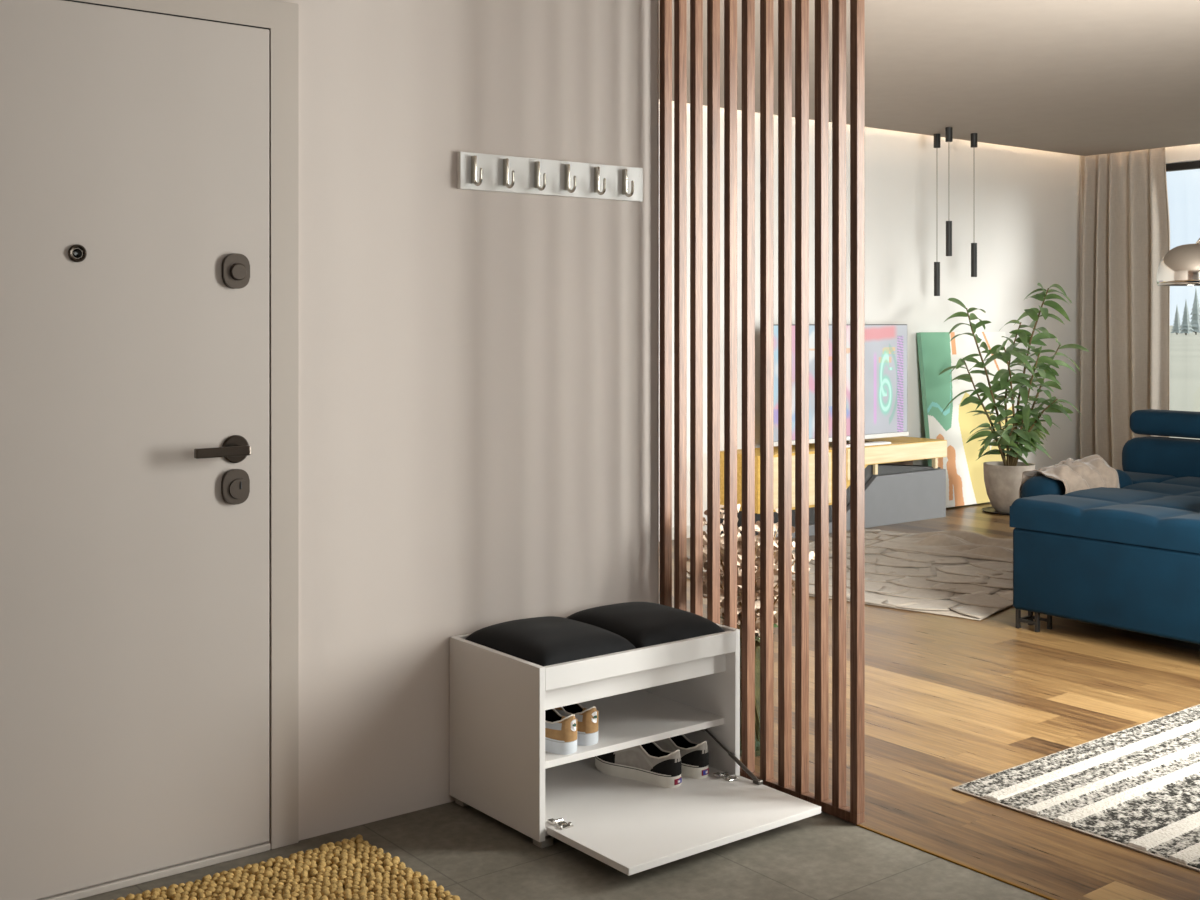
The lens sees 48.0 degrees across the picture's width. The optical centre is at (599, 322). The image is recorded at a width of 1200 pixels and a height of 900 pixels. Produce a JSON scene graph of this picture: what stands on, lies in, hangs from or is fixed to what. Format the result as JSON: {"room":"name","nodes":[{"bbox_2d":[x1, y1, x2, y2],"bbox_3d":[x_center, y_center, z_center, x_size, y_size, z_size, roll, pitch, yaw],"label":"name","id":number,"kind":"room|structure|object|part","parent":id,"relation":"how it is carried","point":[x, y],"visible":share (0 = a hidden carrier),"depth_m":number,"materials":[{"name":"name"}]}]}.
{"room":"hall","nodes":[
{"label":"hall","id":0,"kind":"room"},
{"bbox_2d":[37,0,658,899],"bbox_3d":[-1.275,-0.040,3.112,3.600,2.720,0.120,0,0,-38],"label":"wall","id":1,"kind":"structure","parent":0,"point":[479,370],"depth_m":3.70,"materials":[{"name":"paint"}]},
{"bbox_2d":[0,0,268,899],"bbox_3d":[-1.199,0.283,3.046,0.989,2.030,0.070,0,0,-38],"label":"door","id":2,"kind":"structure","parent":1,"relation":"in","point":[134,145],"depth_m":3.15,"materials":[{"name":"paint"}]},
{"bbox_3d":[-0.906,0.312,3.240,0.137,0.024,0.016,0,0,-38],"label":"lever","id":3,"kind":"part","parent":2,"relation":"part of","materials":[{"name":"brown metal"}]},
{"bbox_3d":[-0.894,0.404,3.310,0.068,0.086,0.012,0,0,-38],"label":"lock plate","id":4,"kind":"part","parent":2,"relation":"part of","materials":[{"name":"brown metal"}]},
{"bbox_3d":[-0.894,0.312,3.312,0.069,0.069,0.009,0,0,-38],"label":"handle","id":5,"kind":"part","parent":2,"relation":"part of","materials":[{"name":"brown metal"}]},
{"bbox_3d":[-0.893,-0.125,3.311,0.068,0.086,0.012,0,0,-38],"label":"lock plate","id":6,"kind":"part","parent":2,"relation":"part of","materials":[{"name":"brown metal"}]},
{"bbox_2d":[40,842,269,899],"bbox_3d":[-1.219,1.311,3.069,0.995,0.018,0.016,0,0,-38],"label":"trim","id":7,"kind":"structure","parent":1,"relation":"attached to","point":[216,859],"depth_m":3.20,"materials":[{"name":"paint"}]},
{"bbox_2d":[64,0,298,848],"bbox_3d":[-1.220,0.257,3.071,1.147,2.127,0.012,0,0,-38],"label":"trim","id":8,"kind":"structure","parent":1,"relation":"attached to","point":[281,17],"depth_m":3.39,"materials":[{"name":"paint"}]},
{"bbox_2d":[457,152,642,201],"bbox_3d":[-0.116,-0.418,3.895,0.652,0.102,0.068,0,0,-38],"label":"coat rack","id":9,"kind":"object","parent":1,"relation":"attached to","point":[475,171],"visible":1,"depth_m":3.89,"materials":[{"name":"silver metal"}]},
{"bbox_2d":[78,502,1199,899],"bbox_3d":[2.062,1.380,4.687,10.800,0.120,7.904,0,0,-38],"label":"floor","id":10,"kind":"structure","parent":0,"point":[950,702],"depth_m":3.64,"materials":[{"name":"brown wood"}]},
{"bbox_2d":[116,834,460,899],"bbox_3d":[-0.760,1.308,2.947,0.839,0.029,0.574,0,0,-38],"label":"door mat","id":11,"kind":"object","parent":10,"relation":"on","point":[352,869],"visible":1,"depth_m":3.14,"materials":[{"name":"fabric"}]},
{"bbox_2d":[449,617,820,875],"bbox_3d":[0.090,1.092,3.618,0.690,0.456,0.755,0,0,-38],"label":"bench","id":12,"kind":"object","parent":10,"relation":"on","point":[500,766],"visible":0.92,"depth_m":3.56,"materials":[{"name":"white laminate"}]},
{"bbox_3d":[-0.275,1.081,3.541,0.018,0.435,0.428,0,0,-38],"label":"panel","id":13,"kind":"part","parent":12,"relation":"part of","materials":[{"name":"white laminate"}]},
{"bbox_3d":[-0.136,0.912,3.909,0.654,0.096,0.018,0,0,-38],"label":"rail","id":14,"kind":"part","parent":12,"relation":"part of","materials":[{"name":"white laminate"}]},
{"bbox_2d":[465,616,635,665],"bbox_3d":[-0.137,0.853,3.647,0.319,0.072,0.386,0,0,-38],"label":"seat cushion","id":15,"kind":"object","parent":12,"relation":"on","point":[547,640],"visible":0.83,"depth_m":3.56,"materials":[{"name":"black fabric"}]},
{"bbox_2d":[545,709,577,754],"bbox_3d":[-0.171,1.059,3.594,0.294,0.120,0.098,0,0,42],"label":"shoe","id":16,"kind":"object","parent":12,"relation":"on","point":[561,738],"visible":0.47,"depth_m":3.50,"materials":[{"name":"white rubber"}]},
{"bbox_3d":[-0.089,1.055,3.492,0.033,0.065,0.012,0,0,9],"label":"heel panel","id":17,"kind":"part","parent":16,"relation":"part of","materials":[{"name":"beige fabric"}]},
{"bbox_3d":[-0.071,1.055,3.507,0.019,0.065,0.055,0,0,25],"label":"heel panel","id":18,"kind":"part","parent":16,"relation":"part of","materials":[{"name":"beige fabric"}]},
{"bbox_2d":[554,703,598,745],"bbox_3d":[-0.117,1.059,3.667,0.103,0.120,0.292,0,0,-38],"label":"shoe","id":19,"kind":"object","parent":12,"relation":"on","point":[587,718],"visible":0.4,"depth_m":3.57,"materials":[{"name":"white rubber"}]},
{"bbox_3d":[-0.025,1.055,3.572,0.055,0.065,0.019,0,0,-25],"label":"heel panel","id":20,"kind":"part","parent":19,"relation":"part of","materials":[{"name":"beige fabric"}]},
{"bbox_2d":[545,690,723,768],"bbox_3d":[-0.022,1.128,3.762,0.654,0.018,0.377,0,0,-38],"label":"shelf","id":21,"kind":"object","parent":12,"relation":"attached to","point":[638,717],"depth_m":3.80,"materials":[{"name":"white laminate"}]},
{"bbox_3d":[0.093,0.948,3.615,0.654,0.076,0.016,0,0,-38],"label":"rail","id":22,"kind":"part","parent":12,"relation":"part of","materials":[{"name":"white laminate"}]},
{"bbox_3d":[-0.009,1.281,3.746,0.654,0.018,0.417,0,0,-38],"label":"panel","id":23,"kind":"part","parent":12,"relation":"part of","materials":[{"name":"white laminate"}]},
{"bbox_2d":[595,742,681,787],"bbox_3d":[0.106,1.212,3.782,0.290,0.120,0.098,0,0,38],"label":"shoe","id":24,"kind":"object","parent":12,"relation":"on","point":[648,763],"visible":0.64,"depth_m":3.73,"materials":[{"name":"white rubber"}]},
{"bbox_3d":[0.116,0.895,3.585,0.654,0.057,0.018,0,0,-38],"label":"rail","id":25,"kind":"part","parent":12,"relation":"part of","materials":[{"name":"white laminate"}]},
{"bbox_2d":[566,602,724,648],"bbox_3d":[0.118,0.853,3.845,0.319,0.072,0.386,0,0,-38],"label":"seat cushion","id":26,"kind":"object","parent":12,"relation":"on","point":[643,624],"visible":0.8,"depth_m":3.75,"materials":[{"name":"black fabric"}]},
{"bbox_2d":[654,734,708,778],"bbox_3d":[0.188,1.212,3.860,0.290,0.120,0.098,0,0,42],"label":"shoe","id":27,"kind":"object","parent":12,"relation":"on","point":[694,756],"visible":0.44,"depth_m":3.77,"materials":[{"name":"white rubber"}]},
{"bbox_3d":[0.223,1.273,3.448,0.648,0.018,0.324,0,0,-38],"label":"flap door","id":28,"kind":"part","parent":12,"relation":"part of","materials":[{"name":"white laminate"}]},
{"bbox_3d":[0.255,1.081,3.954,0.018,0.435,0.428,0,0,-38],"label":"panel","id":29,"kind":"part","parent":12,"relation":"part of","materials":[{"name":"white laminate"}]},
{"bbox_2d":[660,0,864,824],"bbox_3d":[0.438,0.009,3.855,0.031,2.615,0.803,0,0,-38],"label":"slatted screen","id":30,"kind":"object","parent":10,"relation":"on","point":[837,807],"visible":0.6,"depth_m":3.80,"materials":[{"name":"brown wood"}]},
{"bbox_3d":[0.438,1.303,3.855,0.031,0.026,0.803,0,0,-38],"label":"rail","id":31,"kind":"part","parent":30,"relation":"part of","materials":[{"name":"brown wood"}]},
{"bbox_2d":[720,436,946,537],"bbox_3d":[1.532,1.060,8.745,1.788,0.520,0.384,0,0,-38],"label":"stand","id":32,"kind":"object","parent":10,"relation":"on","point":[897,490],"visible":0.49,"depth_m":8.79,"materials":[{"name":"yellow wood"}]},
{"bbox_3d":[1.210,0.973,8.253,0.600,0.315,0.004,0,0,-38],"label":"panel","id":33,"kind":"part","parent":32,"relation":"part of","materials":[{"name":"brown wood"}]},
{"bbox_2d":[774,324,908,446],"bbox_3d":[1.566,0.407,8.751,1.305,0.784,0.136,0,0,-38],"label":"television","id":34,"kind":"object","parent":32,"relation":"on","point":[885,344],"visible":0.53,"depth_m":8.95,"materials":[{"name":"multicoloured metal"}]},
{"bbox_3d":[1.575,0.756,8.740,1.305,0.028,0.013,0,0,-38],"label":"trim","id":35,"kind":"part","parent":34,"relation":"part of","materials":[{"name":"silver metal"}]},
{"bbox_2d":[846,441,890,447],"bbox_3d":[1.694,0.791,8.689,0.500,0.015,0.050,0,0,-38],"label":"bar","id":36,"kind":"object","parent":32,"relation":"on","point":[885,442],"visible":0.49,"depth_m":8.73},
{"bbox_3d":[1.779,0.951,8.730,0.025,0.071,0.030,0,0,-38],"label":"shelf post","id":37,"kind":"part","parent":32,"relation":"part of","materials":[{"name":"brown wood"}]},
{"bbox_3d":[2.002,0.951,9.139,0.340,0.071,0.020,0,0,-38],"label":"panel","id":38,"kind":"part","parent":32,"relation":"part of","materials":[{"name":"beige wood"}]},
{"bbox_3d":[2.260,0.951,9.105,0.025,0.071,0.030,0,0,-38],"label":"shelf post","id":39,"kind":"part","parent":32,"relation":"part of","materials":[{"name":"brown wood"}]},
{"bbox_2d":[687,528,1012,619],"bbox_3d":[1.679,1.278,7.261,1.623,0.079,2.053,0,0,38],"label":"rug","id":40,"kind":"object","parent":10,"relation":"on","point":[961,574],"visible":0.52,"depth_m":7.05,"materials":[{"name":"beige fabric"}]},
{"bbox_2d":[856,824,1056,899],"bbox_3d":[0.997,1.328,3.126,0.010,0.024,1.050,0,0,-38],"label":"trim","id":41,"kind":"structure","parent":10,"relation":"on","point":[859,825],"depth_m":3.28,"materials":[{"name":"wood"}]},
{"bbox_2d":[917,332,1012,507],"bbox_3d":[2.687,0.692,9.798,0.990,1.239,0.171,0,0,-38],"label":"canvas painting","id":42,"kind":"object","parent":10,"relation":"on","point":[965,484],"visible":0.6,"depth_m":9.68},
{"bbox_2d":[938,283,1088,514],"bbox_3d":[2.885,0.524,9.355,1.012,1.592,0.574,0,0,-6],"label":"potted plant","id":43,"kind":"object","parent":10,"relation":"on","point":[1002,479],"visible":0.97,"depth_m":9.31,"materials":[{"name":"green plant"}]},
{"bbox_3d":[2.684,0.633,9.398,0.308,0.769,0.020,0,0,8],"label":"stem","id":44,"kind":"part","parent":43,"relation":"part of","materials":[{"name":"plant"}]},
{"bbox_3d":[2.680,0.459,9.351,0.302,1.114,0.022,0,0,-10],"label":"stem","id":45,"kind":"part","parent":43,"relation":"part of","materials":[{"name":"green plant"}]},
{"bbox_3d":[2.753,0.866,9.317,0.206,0.306,0.020,0,0,-39],"label":"stem","id":46,"kind":"part","parent":43,"relation":"part of","materials":[{"name":"plant"}]},
{"bbox_3d":[2.844,1.149,9.377,0.344,0.329,0.344,0,0,-38],"label":"pot","id":47,"kind":"part","parent":43,"relation":"part of","materials":[{"name":"concrete"}]},
{"bbox_3d":[2.812,0.587,9.319,0.148,0.858,0.066,0,0,-38],"label":"stem","id":48,"kind":"part","parent":43,"relation":"part of","materials":[{"name":"plant"}]},
{"bbox_3d":[2.822,0.866,9.305,0.031,0.305,0.163,0,0,5],"label":"stem","id":49,"kind":"part","parent":43,"relation":"part of","materials":[{"name":"plant"}]},
{"bbox_3d":[2.884,0.507,9.428,0.151,1.017,0.048,0,0,-38],"label":"stem","id":50,"kind":"part","parent":43,"relation":"part of","materials":[{"name":"plant"}]},
{"bbox_3d":[2.927,0.612,9.302,0.042,0.810,0.226,0,0,-38],"label":"stem","id":51,"kind":"part","parent":43,"relation":"part of","materials":[{"name":"plant"}]},
{"bbox_3d":[2.991,0.389,9.379,0.264,1.253,0.020,0,0,-1],"label":"stem","id":52,"kind":"part","parent":43,"relation":"part of","materials":[{"name":"green plant"}]},
{"bbox_3d":[3.000,0.772,9.327,0.177,0.493,0.266,0,0,-38],"label":"stem","id":53,"kind":"part","parent":43,"relation":"part of","materials":[{"name":"plant"}]},
{"bbox_3d":[3.045,0.587,9.402,0.307,0.860,0.179,0,0,-38],"label":"stem","id":54,"kind":"part","parent":43,"relation":"part of","materials":[{"name":"plant"}]},
{"bbox_2d":[952,704,1199,871],"bbox_3d":[1.884,1.312,3.910,1.536,0.014,0.929,0,0,-38],"label":"striped rug","id":55,"kind":"object","parent":10,"relation":"on","point":[1137,788],"visible":1,"depth_m":3.79,"materials":[{"name":"fabric"}]},
{"bbox_2d":[1010,409,1199,644],"bbox_3d":[2.954,0.902,6.071,2.192,0.835,2.310,0,0,-38],"label":"sofa","id":56,"kind":"object","parent":10,"relation":"on","point":[1126,557],"visible":0.98,"depth_m":5.58,"materials":[{"name":"blue fabric"}]},
{"bbox_3d":[1.869,1.277,5.809,0.106,0.086,0.111,0,0,-38],"label":"leg","id":57,"kind":"part","parent":56,"relation":"part of","materials":[{"name":"black metal"}]},
{"bbox_2d":[1019,455,1119,497],"bbox_3d":[2.355,0.815,6.729,0.637,0.286,0.366,0,0,-38],"label":"throw blanket","id":58,"kind":"object","parent":56,"relation":"on","point":[1092,471],"visible":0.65,"depth_m":6.65,"materials":[{"name":"beige fabric"}]},
{"bbox_3d":[2.399,0.993,6.767,0.750,0.475,0.230,0,0,-38],"label":"armrest","id":59,"kind":"part","parent":56,"relation":"part of","materials":[{"name":"blue fabric"}]},
{"bbox_2d":[1010,487,1199,553],"bbox_3d":[2.557,0.821,5.363,0.697,0.125,1.682,0,0,-38],"label":"seat cushion","id":60,"kind":"object","parent":56,"relation":"on","point":[1101,516],"depth_m":5.54,"materials":[{"name":"blue fabric"}]},
{"bbox_2d":[1116,476,1199,496],"bbox_3d":[3.313,0.906,6.107,1.080,0.183,1.925,0,0,-38],"label":"seat cushion","id":61,"kind":"object","parent":56,"relation":"on","point":[1189,486],"depth_m":6.73,"materials":[{"name":"blue fabric"}]},
{"bbox_3d":[3.369,0.757,7.028,0.300,0.245,1.310,0,0,-38],"label":"backrest","id":62,"kind":"part","parent":56,"relation":"part of","materials":[{"name":"blue fabric"}]},
{"bbox_2d":[1156,238,1199,285],"bbox_3d":[3.687,0.232,6.628,2.000,2.176,0.366,0,0,-9],"label":"lamp","id":63,"kind":"object","parent":10,"relation":"on","point":[1180,266],"visible":1,"depth_m":6.40,"materials":[{"name":"silver metal"}]},
{"bbox_3d":[0.453,1.138,4.173,0.172,0.362,0.176,0,0,-38],"label":"glass vase","id":64,"kind":"object","parent":10,"relation":"on","visible":0},
{"bbox_2d":[687,504,814,742],"bbox_3d":[0.479,0.929,4.194,0.419,0.724,0.472,0,0,-38],"label":"bunch","id":65,"kind":"object","parent":64,"relation":"in","point":[757,524],"visible":0.28,"depth_m":4.13,"materials":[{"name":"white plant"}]},
{"bbox_3d":[0.367,1.025,4.147,0.156,0.532,0.162,0,0,-38],"label":"stem","id":66,"kind":"part","parent":65,"relation":"part of","materials":[{"name":"plant"}]},
{"bbox_3d":[0.406,1.008,4.116,0.179,0.565,0.050,0,0,-38],"label":"stem","id":67,"kind":"part","parent":65,"relation":"part of","materials":[{"name":"plant"}]},
{"bbox_3d":[0.426,1.021,4.105,0.197,0.539,0.056,0,0,-38],"label":"stem","id":68,"kind":"part","parent":65,"relation":"part of","materials":[{"name":"green plant"}]},
{"bbox_3d":[0.398,0.980,4.229,0.034,0.622,0.208,0,0,-29],"label":"stem","id":69,"kind":"part","parent":65,"relation":"part of","materials":[{"name":"green plant"}]},
{"bbox_3d":[0.417,0.992,4.225,0.079,0.597,0.142,0,0,-38],"label":"stem","id":70,"kind":"part","parent":65,"relation":"part of","materials":[{"name":"plant"}]},
{"bbox_3d":[0.441,0.980,4.109,0.158,0.621,0.064,0,0,-38],"label":"stem","id":71,"kind":"part","parent":65,"relation":"part of","materials":[{"name":"green plant"}]},
{"bbox_3d":[0.456,1.011,4.092,0.034,0.559,0.213,0,0,13],"label":"stem","id":72,"kind":"part","parent":65,"relation":"part of","materials":[{"name":"green plant"}]},
{"bbox_3d":[0.523,1.024,4.124,0.040,0.533,0.228,0,0,-38],"label":"stem","id":73,"kind":"part","parent":65,"relation":"part of","materials":[{"name":"green plant"}]},
{"bbox_2d":[650,759,677,774],"bbox_3d":[0.173,1.216,3.692,0.078,0.047,0.016,0,0,17],"label":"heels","id":74,"kind":"structure","parent":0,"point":[664,767],"depth_m":3.69,"materials":[{"name":"black fabric"}]},
{"bbox_2d":[671,755,681,775],"bbox_3d":[0.205,1.216,3.724,0.035,0.047,0.086,0,0,-9],"label":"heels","id":75,"kind":"structure","parent":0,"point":[676,768],"depth_m":3.68,"materials":[{"name":"black fabric"}]},
{"bbox_2d":[681,750,708,766],"bbox_3d":[0.263,1.216,3.772,0.086,0.047,0.035,0,0,-1],"label":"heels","id":76,"kind":"structure","parent":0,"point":[695,758],"depth_m":3.76,"materials":[{"name":"black fabric"}]},
{"bbox_2d":[659,99,1079,528],"bbox_3d":[1.082,-0.130,8.775,7.320,2.900,0.150,0,0,-38],"label":"wall","id":77,"kind":"structure","parent":0,"point":[1020,207],"depth_m":9.72,"materials":[{"name":"white paint"}]},
{"bbox_2d":[659,525,721,541],"bbox_3d":[1.101,1.282,8.686,7.000,0.075,0.014,0,0,-38],"label":"baseboard","id":78,"kind":"structure","parent":77,"relation":"attached to","point":[688,526],"depth_m":8.24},
{"bbox_2d":[659,0,1199,155],"bbox_3d":[1.974,-1.330,4.376,10.480,0.060,7.520,0,0,-38],"label":"ceiling","id":79,"kind":"structure","parent":0,"point":[1075,77],"depth_m":6.91,"materials":[{"name":"paint"}]},
{"bbox_2d":[934,134,939,295],"bbox_3d":[2.330,-0.740,9.323,0.046,1.120,0.046,0,0,-38],"label":"pendant lamp","id":80,"kind":"object","parent":79,"relation":"hanging from","point":[936,136],"visible":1,"depth_m":9.30,"materials":[{"name":"black metal"}]},
{"bbox_3d":[2.330,-0.297,9.323,0.041,0.235,0.041,0,0,-38],"label":"lamp shade","id":81,"kind":"part","parent":80,"relation":"part of","materials":[{"name":"black metal"}]},
{"bbox_2d":[945,127,951,255],"bbox_3d":[2.332,-0.870,9.011,0.046,0.858,0.046,0,0,-38],"label":"pendant lamp","id":82,"kind":"object","parent":79,"relation":"hanging from","point":[948,130],"visible":1,"depth_m":9.00,"materials":[{"name":"black metal"}]},
{"bbox_3d":[2.332,-0.940,9.011,0.005,0.528,0.005,0,0,-15],"label":"cord","id":83,"kind":"part","parent":82,"relation":"part of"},
{"bbox_3d":[2.332,-0.558,9.011,0.041,0.234,0.041,0,0,-38],"label":"lamp shade","id":84,"kind":"part","parent":82,"relation":"part of","materials":[{"name":"black metal"}]},
{"bbox_2d":[971,133,976,276],"bbox_3d":[2.579,-0.805,9.298,0.046,0.988,0.046,0,0,-38],"label":"pendant lamp","id":85,"kind":"object","parent":79,"relation":"hanging from","point":[973,135],"visible":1,"depth_m":9.28,"materials":[{"name":"black metal"}]},
{"bbox_3d":[2.579,-0.428,9.298,0.041,0.234,0.041,0,0,-38],"label":"lamp shade","id":86,"kind":"part","parent":85,"relation":"part of","materials":[{"name":"black metal"}]},
{"bbox_2d":[1080,147,1169,470],"bbox_3d":[4.021,-0.018,10.409,0.168,2.645,0.755,0,0,-38],"label":"curtain","id":87,"kind":"object","parent":79,"relation":"hanging from","point":[1125,315],"visible":0.83,"depth_m":10.42,"materials":[{"name":"fabric"}]},
{"bbox_2d":[1080,144,1199,394],"bbox_3d":[5.489,-0.130,8.911,0.200,2.900,5.054,0,0,-38],"label":"wall","id":88,"kind":"structure","parent":0,"point":[1185,153],"depth_m":10.24,"materials":[{"name":"white paint"}]},
{"bbox_2d":[1166,161,1199,171],"bbox_3d":[5.514,0.025,8.846,0.060,2.470,4.620,0,0,-38],"label":"window frame","id":89,"kind":"structure","parent":88,"relation":"in","point":[1191,165],"depth_m":10.21,"materials":[{"name":"black metal"}]},
{"label":"outside","id":90,"kind":"structure","parent":0,"visible":0},
{"bbox_2d":[1170,325,1199,439],"bbox_3d":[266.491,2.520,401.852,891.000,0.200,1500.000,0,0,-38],"label":"ground","id":91,"kind":"structure","parent":90,"point":[1184,349],"depth_m":64.69,"materials":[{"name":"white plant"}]},
{"bbox_2d":[1171,307,1180,334],"bbox_3d":[112.002,-0.554,261.994,2.405,5.948,2.537,0,0,-38],"label":"conifer tree","id":92,"kind":"object","parent":91,"relation":"on","point":[1176,327],"visible":0.97,"depth_m":261.67,"materials":[{"name":"green plant"}]},
{"bbox_2d":[1179,301,1192,334],"bbox_3d":[107.666,-0.979,247.994,2.442,6.798,2.576,0,0,-38],"label":"conifer tree","id":93,"kind":"object","parent":91,"relation":"on","point":[1185,326],"visible":0.98,"depth_m":247.57,"materials":[{"name":"green plant"}]},
{"bbox_2d":[1190,290,1199,334],"bbox_3d":[112.548,-2.148,254.990,3.701,9.135,3.904,0,0,-38],"label":"conifer tree","id":94,"kind":"object","parent":91,"relation":"on","point":[1195,322],"visible":0.96,"depth_m":254.49,"materials":[{"name":"green plant"}]}
]}

